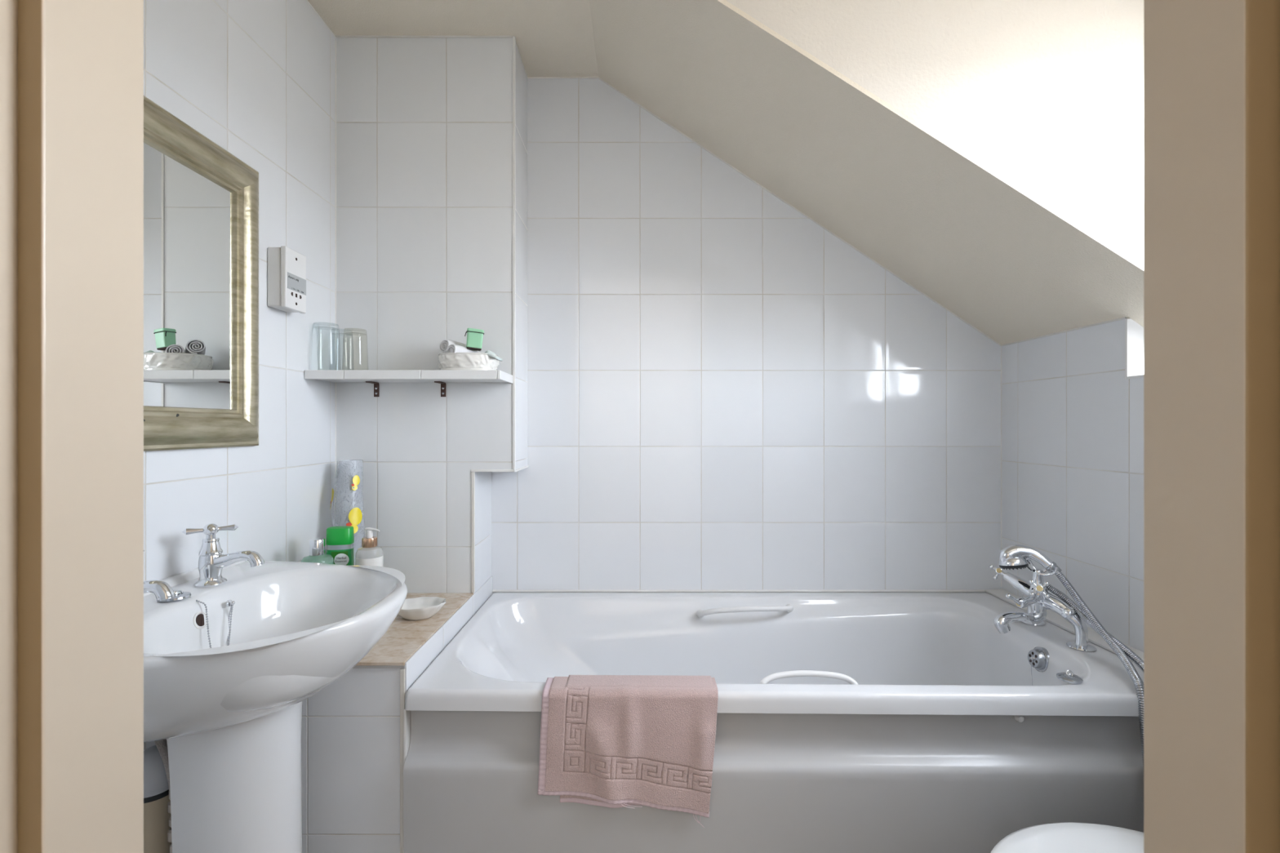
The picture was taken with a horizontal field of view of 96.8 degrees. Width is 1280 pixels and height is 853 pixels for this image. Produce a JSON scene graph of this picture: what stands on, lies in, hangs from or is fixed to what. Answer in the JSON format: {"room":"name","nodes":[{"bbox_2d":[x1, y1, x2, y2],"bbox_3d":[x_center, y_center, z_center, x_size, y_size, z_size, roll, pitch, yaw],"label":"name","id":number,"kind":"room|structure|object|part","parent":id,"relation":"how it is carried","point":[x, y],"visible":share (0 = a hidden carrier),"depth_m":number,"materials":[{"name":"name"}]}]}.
{"room":"bathroom","nodes":[
{"label":"bathroom","id":0,"kind":"room"},
{"bbox_2d":[143,0,335,750],"bbox_3d":[-0.943,-0.048,1.136,0.100,2.295,1.460,0,0,0],"label":"wall","id":1,"kind":"structure","parent":0,"point":[255,78],"depth_m":1.36,"materials":[{"name":"tile"}]},
{"bbox_2d":[143,95,258,451],"bbox_3d":[-0.877,-0.273,1.028,0.030,0.633,0.576,0,0,0],"label":"wall mirror","id":2,"kind":"object","parent":1,"relation":"attached to","point":[201,201],"visible":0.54,"depth_m":1.13,"materials":[{"name":"white mirror"}]},
{"bbox_2d":[143,141,232,409],"bbox_3d":[-0.888,-0.273,1.028,0.008,0.481,0.424,0,0,0],"label":"mirror glass","id":3,"kind":"object","parent":2,"relation":"on","point":[188,203],"depth_m":1.11,"materials":[{"name":"white"}]},
{"bbox_3d":[-0.877,-0.548,1.028,0.030,0.081,0.576,0,0,0],"label":"frame rail","id":4,"kind":"part","parent":2,"relation":"part of","materials":[{"name":"metal"}]},
{"bbox_3d":[-0.877,0.004,1.028,0.030,0.081,0.576,0,0,0],"label":"frame rail","id":5,"kind":"part","parent":2,"relation":"part of","materials":[{"name":"metal"}]},
{"bbox_2d":[267,245,306,313],"bbox_3d":[-0.869,-0.359,1.400,0.047,0.146,0.084,0,0,0],"label":"control panel","id":6,"kind":"object","parent":1,"relation":"attached to","point":[286,267],"visible":1,"depth_m":1.36,"materials":[{"name":"grey plastic"}]},
{"bbox_3d":[-0.852,-0.359,1.400,0.012,0.146,0.084,0,0,0],"label":"plate","id":7,"kind":"part","parent":6,"relation":"part of","materials":[{"name":"white plastic"}]},
{"bbox_3d":[-0.846,-0.351,1.402,0.001,0.039,0.076,0,0,0],"label":"label plate","id":8,"kind":"part","parent":6,"relation":"part of","materials":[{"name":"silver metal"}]},
{"bbox_2d":[334,36,336,526],"bbox_3d":[-0.893,-0.329,1.668,0.006,1.633,0.006,0,0,0],"label":"trim","id":9,"kind":"structure","parent":1,"relation":"attached to","point":[335,37],"depth_m":1.67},
{"bbox_2d":[336,36,527,593],"bbox_3d":[-0.631,-0.022,1.767,0.524,2.245,0.198,0,0,0],"label":"wall","id":10,"kind":"structure","parent":0,"point":[424,124],"depth_m":1.67,"materials":[{"name":"tile"}]},
{"bbox_2d":[304,369,512,396],"bbox_3d":[-0.632,-0.118,1.589,0.520,0.063,0.158,0,0,0],"label":"shelf","id":11,"kind":"object","parent":10,"relation":"attached to","point":[372,376],"visible":1,"depth_m":1.51,"materials":[{"name":"white plastic"}]},
{"bbox_2d":[311,324,340,358],"bbox_3d":[-0.861,-0.216,1.560,0.072,0.131,0.072,0,0,0],"label":"drinking glass","id":12,"kind":"object","parent":11,"relation":"on","point":[317,324],"visible":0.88,"depth_m":1.56,"materials":[{"name":"clear glass"}]},
{"bbox_2d":[328,329,354,369],"bbox_3d":[-0.852,-0.213,1.625,0.063,0.125,0.063,0,0,0],"label":"drinking glass","id":13,"kind":"object","parent":11,"relation":"on","point":[332,330],"visible":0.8,"depth_m":1.62,"materials":[{"name":"clear glass"}]},
{"bbox_2d":[342,329,368,364],"bbox_3d":[-0.785,-0.209,1.568,0.065,0.117,0.065,0,0,0],"label":"drinking glass","id":14,"kind":"object","parent":11,"relation":"on","point":[348,330],"visible":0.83,"depth_m":1.57,"materials":[{"name":"glass"}]},
{"bbox_2d":[438,352,499,369],"bbox_3d":[-0.476,-0.174,1.588,0.163,0.049,0.127,0,0,0],"label":"basket","id":15,"kind":"object","parent":11,"relation":"on","point":[446,361],"visible":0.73,"depth_m":1.53,"materials":[{"name":"beige ceramic"}]},
{"bbox_2d":[439,339,466,353],"bbox_3d":[-0.513,-0.215,1.606,0.046,0.053,0.098,0,0,40],"label":"rolled flannel","id":16,"kind":"object","parent":15,"relation":"in","point":[445,344],"visible":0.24,"depth_m":1.57,"materials":[{"name":"white fabric"}]},
{"bbox_2d":[446,344,479,352],"bbox_3d":[-0.486,-0.202,1.571,0.042,0.042,0.091,0,0,36],"label":"rolled flannel","id":17,"kind":"object","parent":15,"relation":"in","point":[452,348],"visible":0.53,"depth_m":1.54,"materials":[{"name":"white fabric"}]},
{"bbox_2d":[464,328,484,351],"bbox_3d":[-0.458,-0.240,1.571,0.052,0.059,0.036,0,0,-18],"label":"tin","id":18,"kind":"object","parent":17,"relation":"on","point":[474,336],"visible":1,"depth_m":1.56,"materials":[{"name":"green ceramic"}]},
{"bbox_3d":[-0.455,-0.264,1.572,0.045,0.013,0.033,0,0,-19],"label":"lid","id":19,"kind":"part","parent":18,"relation":"part of","materials":[{"name":"green ceramic"}]},
{"bbox_2d":[484,350,502,361],"bbox_3d":[-0.414,-0.198,1.583,0.045,0.024,0.075,0,0,0],"label":"folded flannel","id":20,"kind":"object","parent":15,"relation":"on","point":[489,353],"visible":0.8,"depth_m":1.56,"materials":[{"name":"white fabric"}]},
{"bbox_2d":[334,35,514,37],"bbox_3d":[-0.631,-1.145,1.668,0.524,0.007,0.007,0,0,0],"label":"trim","id":21,"kind":"structure","parent":10,"relation":"attached to","point":[336,36],"depth_m":1.67,"materials":[{"name":"beige tile"}]},
{"bbox_2d":[471,471,475,592],"bbox_3d":[-0.489,0.308,1.669,0.008,0.358,0.009,0,0,0],"label":"trim","id":22,"kind":"structure","parent":10,"relation":"attached to","point":[473,473],"depth_m":1.67,"materials":[{"name":"beige tile"}]},
{"bbox_2d":[471,465,528,471],"bbox_3d":[-0.430,0.130,1.765,0.130,0.008,0.200,0,0,0],"label":"trim","id":23,"kind":"structure","parent":10,"relation":"attached to","point":[527,466],"depth_m":1.66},
{"bbox_2d":[512,35,515,469],"bbox_3d":[-0.369,-0.509,1.669,0.007,1.268,0.007,0,0,0],"label":"trim","id":24,"kind":"structure","parent":10,"relation":"attached to","point":[513,37],"depth_m":1.67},
{"bbox_2d":[307,0,598,76],"bbox_3d":[0.206,-1.170,1.136,2.199,0.050,1.460,0,0,0],"label":"ceiling","id":25,"kind":"structure","parent":0,"point":[553,37],"depth_m":1.61,"materials":[{"name":"beige paint"}]},
{"bbox_2d":[491,78,1001,594],"bbox_3d":[0.157,-0.048,1.916,2.299,2.295,0.100,0,0,0],"label":"wall","id":26,"kind":"structure","parent":0,"point":[725,393],"depth_m":1.87,"materials":[{"name":"tile"}]},
{"bbox_2d":[527,76,598,78],"bbox_3d":[-0.253,-1.145,1.866,0.233,0.007,0.007,0,0,0],"label":"trim","id":27,"kind":"structure","parent":26,"relation":"attached to","point":[527,77],"depth_m":1.86,"materials":[{"name":"beige tile"}]},
{"bbox_2d":[492,589,986,592],"bbox_3d":[0.352,0.540,1.532,1.671,0.010,0.673,0,0,0],"label":"trim","id":28,"kind":"structure","parent":26,"relation":"attached to","point":[505,590],"depth_m":1.86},
{"bbox_2d":[598,76,1001,346],"bbox_3d":[0.525,-0.706,1.866,1.326,0.885,0.008,0,0,0],"label":"trim","id":29,"kind":"structure","parent":26,"relation":"attached to","point":[601,79],"depth_m":1.86,"materials":[{"name":"beige tile"}]},
{"bbox_2d":[1000,346,1001,586],"bbox_3d":[1.186,0.130,1.866,0.006,0.791,0.006,0,0,0],"label":"trim","id":30,"kind":"structure","parent":26,"relation":"attached to","point":[1001,346],"depth_m":1.86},
{"bbox_2d":[589,0,1143,344],"bbox_3d":[0.585,-0.671,1.540,1.442,0.971,0.652,0,0,0],"label":"ceiling","id":31,"kind":"structure","parent":0,"point":[982,246],"depth_m":1.47,"materials":[{"name":"beige paint"}]},
{"bbox_2d":[725,0,1143,265],"bbox_3d":[0.585,-0.666,1.267,1.445,0.957,0.050,0,0,2],"label":"wall","id":32,"kind":"structure","parent":0,"point":[1047,95],"depth_m":1.23,"materials":[{"name":"beige paint"}]},
{"bbox_2d":[1001,318,1143,652],"bbox_3d":[1.246,-0.022,1.136,0.120,2.245,1.460,0,0,0],"label":"wall","id":33,"kind":"structure","parent":0,"point":[1073,422],"depth_m":1.53,"materials":[{"name":"tile"}]},
{"bbox_2d":[1000,316,1126,346],"bbox_3d":[1.186,-0.266,1.627,0.007,0.007,0.478,0,0,0],"label":"trim","id":34,"kind":"structure","parent":33,"relation":"attached to","point":[1124,317],"depth_m":1.57,"materials":[{"name":"beige tile"}]},
{"bbox_2d":[985,589,1143,662],"bbox_3d":[1.157,0.535,1.580,0.057,0.009,0.560,0,0,0],"label":"trim","id":35,"kind":"structure","parent":33,"relation":"attached to","point":[1054,618],"depth_m":1.53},
{"bbox_2d":[1124,318,1143,378],"bbox_3d":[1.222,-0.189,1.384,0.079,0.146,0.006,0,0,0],"label":"window","id":36,"kind":"structure","parent":33,"relation":"attached to","point":[1134,331],"depth_m":1.38,"materials":[{"name":"white paint"}]},
{"bbox_2d":[1127,374,1143,378],"bbox_3d":[1.222,-0.118,0.950,0.079,0.006,0.860,0,0,0],"label":"trim","id":37,"kind":"structure","parent":33,"relation":"attached to","point":[1140,375],"depth_m":1.36,"materials":[{"name":"white paint"}]},
{"bbox_3d":[0.157,1.125,0.183,2.299,0.050,3.566,0,0,0],"label":"floor","id":38,"kind":"structure","parent":0,"visible":0},
{"bbox_2d":[143,745,171,852],"bbox_3d":[-0.780,0.819,0.965,0.148,0.563,0.075,0,0,-15],"label":"bin","id":39,"kind":"object","parent":38,"relation":"on","point":[156,788],"visible":0.29,"depth_m":0.93,"materials":[{"name":"beige plastic"}]},
{"bbox_2d":[143,560,407,852],"bbox_3d":[-0.655,0.693,0.980,0.473,0.815,0.580,0,0,0],"label":"washbasin","id":40,"kind":"object","parent":38,"relation":"on","point":[229,717],"visible":0.73,"depth_m":0.91,"materials":[{"name":"white ceramic"}]},
{"bbox_2d":[143,550,175,601],"bbox_3d":[-0.781,0.241,0.867,0.130,0.114,0.054,0,0,0],"label":"tap","id":41,"kind":"object","parent":40,"relation":"on","point":[162,590],"visible":0.19,"depth_m":0.86,"materials":[{"name":"silver metal"}]},
{"bbox_3d":[-0.765,0.254,0.868,0.098,0.037,0.032,0,0,0],"label":"spout","id":42,"kind":"part","parent":41,"relation":"part of","materials":[{"name":"silver metal"}]},
{"bbox_2d":[154,739,172,852],"bbox_3d":[-0.790,0.792,0.938,0.127,0.617,0.019,0,0,31],"label":"flexible hose","id":43,"kind":"object","parent":40,"relation":"attached to","point":[162,745],"visible":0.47,"depth_m":0.91,"materials":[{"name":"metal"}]},
{"bbox_2d":[157,589,235,648],"bbox_3d":[-0.777,0.348,1.007,0.105,0.130,0.094,0,0,0],"label":"plug","id":44,"kind":"object","parent":40,"relation":"on","point":[180,595],"visible":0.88,"depth_m":0.99,"materials":[{"name":"silver metal"}]},
{"bbox_3d":[-0.761,0.341,0.989,0.078,0.112,0.026,0,0,18],"label":"chain","id":45,"kind":"part","parent":44,"relation":"part of","materials":[{"name":"silver metal"}]},
{"bbox_3d":[-0.748,0.363,1.036,0.007,0.069,0.038,0,0,-33],"label":"chain","id":46,"kind":"part","parent":44,"relation":"part of","materials":[{"name":"silver metal"}]},
{"bbox_3d":[-0.739,0.370,1.024,0.004,0.086,0.055,0,0,-27],"label":"chain","id":47,"kind":"part","parent":44,"relation":"part of","materials":[{"name":"silver metal"}]},
{"bbox_2d":[182,523,264,587],"bbox_3d":[-0.781,0.241,1.076,0.130,0.114,0.054,0,0,0],"label":"tap","id":48,"kind":"object","parent":40,"relation":"on","point":[211,562],"visible":1,"depth_m":1.07,"materials":[{"name":"silver metal"}]},
{"bbox_3d":[-0.812,0.195,1.076,0.069,0.022,0.054,0,0,0],"label":"cross handle","id":49,"kind":"part","parent":48,"relation":"part of","materials":[{"name":"silver metal"}]},
{"bbox_3d":[-0.765,0.254,1.077,0.098,0.037,0.032,0,0,0],"label":"spout","id":50,"kind":"part","parent":48,"relation":"part of","materials":[{"name":"silver metal"}]},
{"bbox_3d":[-0.655,0.383,0.980,0.473,0.170,0.580,0,0,0],"label":"basin bowl","id":51,"kind":"part","parent":40,"relation":"part of","materials":[{"name":"white ceramic"}]},
{"bbox_2d":[301,576,492,852],"bbox_3d":[-0.687,0.794,1.518,0.411,0.612,0.695,0,0,0],"label":"tiled ledge","id":52,"kind":"object","parent":38,"relation":"on","point":[356,731],"visible":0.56,"depth_m":1.18,"materials":[{"name":"tile"}]},
{"bbox_2d":[301,537,333,564],"bbox_3d":[-0.780,0.380,1.375,0.070,0.216,0.070,0,0,0],"label":"wash bottle","id":53,"kind":"object","parent":52,"relation":"on","point":[317,545],"visible":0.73,"depth_m":1.36,"materials":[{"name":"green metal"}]},
{"bbox_2d":[325,526,354,565],"bbox_3d":[-0.751,0.370,1.424,0.064,0.234,0.043,0,0,-14],"label":"shampoo bottle","id":54,"kind":"object","parent":52,"relation":"on","point":[340,540],"visible":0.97,"depth_m":1.41,"materials":[{"name":"green plastic"}]},
{"bbox_2d":[330,475,362,533],"bbox_3d":[-0.809,0.291,1.579,0.105,0.391,0.137,0,0,0],"label":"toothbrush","id":55,"kind":"object","parent":52,"relation":"on","point":[355,516],"visible":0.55,"depth_m":1.57,"materials":[{"name":"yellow plastic"}]},
{"bbox_2d":[330,488,333,507],"bbox_3d":[-0.857,0.202,1.584,0.010,0.059,0.035,0,0,0],"label":"print","id":56,"kind":"object","parent":55,"relation":"attached to","point":[332,494],"depth_m":1.59},
{"bbox_2d":[348,507,362,533],"bbox_3d":[-0.781,0.258,1.560,0.012,0.070,0.042,0,0,40],"label":"print","id":57,"kind":"object","parent":55,"relation":"attached to","point":[355,516],"depth_m":1.56},
{"bbox_2d":[351,475,359,490],"bbox_3d":[-0.787,0.156,1.577,0.007,0.042,0.023,0,0,38],"label":"print","id":58,"kind":"object","parent":55,"relation":"attached to","point":[356,480],"depth_m":1.58},
{"bbox_2d":[355,527,383,566],"bbox_3d":[-0.673,0.369,1.415,0.063,0.236,0.063,0,0,0],"label":"lotion bottle","id":59,"kind":"object","parent":52,"relation":"on","point":[371,554],"visible":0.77,"depth_m":1.40,"materials":[{"name":"white plastic"}]},
{"bbox_3d":[-0.690,0.498,1.421,0.405,0.005,0.492,0,0,0],"label":"edge trim","id":60,"kind":"part","parent":52,"relation":"part of","materials":[{"name":"white plastic"}]},
{"bbox_3d":[-0.492,0.801,1.178,0.010,0.598,0.004,0,0,0],"label":"corner trim","id":61,"kind":"part","parent":52,"relation":"part of","materials":[{"name":"white plastic"}]},
{"bbox_2d":[398,596,445,620],"bbox_3d":[-0.566,0.468,1.455,0.140,0.039,0.106,0,0,0],"label":"soap dish","id":62,"kind":"object","parent":52,"relation":"on","point":[422,607],"visible":0.84,"depth_m":1.45,"materials":[{"name":"beige ceramic"}]},
{"bbox_2d":[403,592,1143,852],"bbox_3d":[0.350,0.812,1.498,1.666,0.556,0.727,0,0,0],"label":"bathtub","id":63,"kind":"object","parent":38,"relation":"on","point":[847,722],"visible":0.77,"depth_m":1.17,"materials":[{"name":"white ceramic"}]},
{"bbox_2d":[537,675,718,827],"bbox_3d":[-0.023,0.665,1.178,0.364,0.272,0.111,0,0,0],"label":"hand towel","id":64,"kind":"object","parent":63,"relation":"hanging from","point":[611,741],"visible":1,"depth_m":1.14,"materials":[{"name":"pink fabric"}]},
{"bbox_3d":[0.326,0.568,1.745,0.301,0.050,0.072,0,0,0],"label":"grip handle","id":65,"kind":"part","parent":63,"relation":"part of","materials":[{"name":"white plastic"}]},
{"bbox_3d":[0.351,0.834,1.173,1.663,0.512,0.055,0,0,1],"label":"panel","id":66,"kind":"part","parent":63,"relation":"part of","materials":[{"name":"grey plastic"}]},
{"bbox_2d":[404,592,1143,716],"bbox_3d":[0.350,0.721,1.500,1.666,0.360,0.725,0,0,0],"label":"tub","id":67,"kind":"object","parent":63,"relation":"in","point":[766,654],"depth_m":1.72,"materials":[{"name":"white ceramic"}]},
{"bbox_3d":[0.365,0.556,1.233,0.219,0.045,0.033,0,0,0],"label":"grip handle","id":68,"kind":"part","parent":63,"relation":"part of","materials":[{"name":"white plastic"}]},
{"bbox_3d":[0.990,0.641,1.435,0.006,0.112,0.005,0,0,0],"label":"overflow chain","id":69,"kind":"part","parent":63,"relation":"part of","materials":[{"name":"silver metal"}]},
{"bbox_2d":[989,559,1097,652],"bbox_3d":[1.013,0.444,1.480,0.201,0.195,0.251,0,0,0],"label":"mixer","id":70,"kind":"object","parent":63,"relation":"on","point":[1037,598],"visible":0.93,"depth_m":1.45,"materials":[{"name":"silver metal"}]},
{"bbox_3d":[1.001,0.404,1.585,0.038,0.046,0.039,0,0,0],"label":"cross handle","id":71,"kind":"part","parent":70,"relation":"part of","materials":[{"name":"silver metal"}]},
{"bbox_3d":[0.984,0.501,1.472,0.141,0.063,0.033,0,0,-7],"label":"spout","id":72,"kind":"part","parent":70,"relation":"part of","materials":[{"name":"silver metal"}]},
{"bbox_3d":[0.967,0.393,1.377,0.041,0.038,0.029,0,0,31],"label":"cross handle","id":73,"kind":"part","parent":70,"relation":"part of","materials":[{"name":"silver metal"}]},
{"bbox_2d":[998,544,1143,769],"bbox_3d":[1.036,0.585,1.320,0.126,0.546,0.437,0,0,-7],"label":"shower","id":74,"kind":"object","parent":70,"relation":"on","point":[1011,557],"visible":0.55,"depth_m":1.38,"materials":[{"name":"silver metal"}]},
{"bbox_3d":[0.985,0.368,1.500,0.065,0.023,0.065,0,0,0],"label":"spray plate","id":75,"kind":"part","parent":74,"relation":"part of","materials":[{"name":"rubber"}]},
{"bbox_3d":[1.001,0.340,1.482,0.066,0.058,0.116,0,0,-41],"label":"shower handle","id":76,"kind":"part","parent":74,"relation":"part of","materials":[{"name":"silver metal"}]},
{"bbox_2d":[1056,670,1083,684],"bbox_3d":[0.917,0.530,1.214,0.046,0.020,0.046,0,0,0],"label":"plug","id":77,"kind":"object","parent":63,"relation":"on","point":[1066,677],"visible":1,"depth_m":1.21,"materials":[{"name":"silver metal"}]},
{"bbox_2d":[990,822,1143,852],"bbox_3d":[0.845,0.701,0.790,0.680,0.798,0.436,0,0,0],"label":"toilet","id":78,"kind":"object","parent":38,"relation":"on","point":[1066,837],"visible":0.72,"depth_m":0.93,"materials":[{"name":"white ceramic"}]},
{"bbox_3d":[0.157,-0.047,0.343,2.299,2.295,0.126,0,0,0],"label":"wall","id":79,"kind":"structure","parent":0,"visible":0},
{"bbox_2d":[0,0,1279,852],"bbox_3d":[0.000,0.085,0.317,0.900,2.030,0.178,0,0,0],"label":"door frame","id":80,"kind":"structure","parent":79,"relation":"in","point":[72,71],"depth_m":0.35,"materials":[{"name":"beige wood"}]}
]}

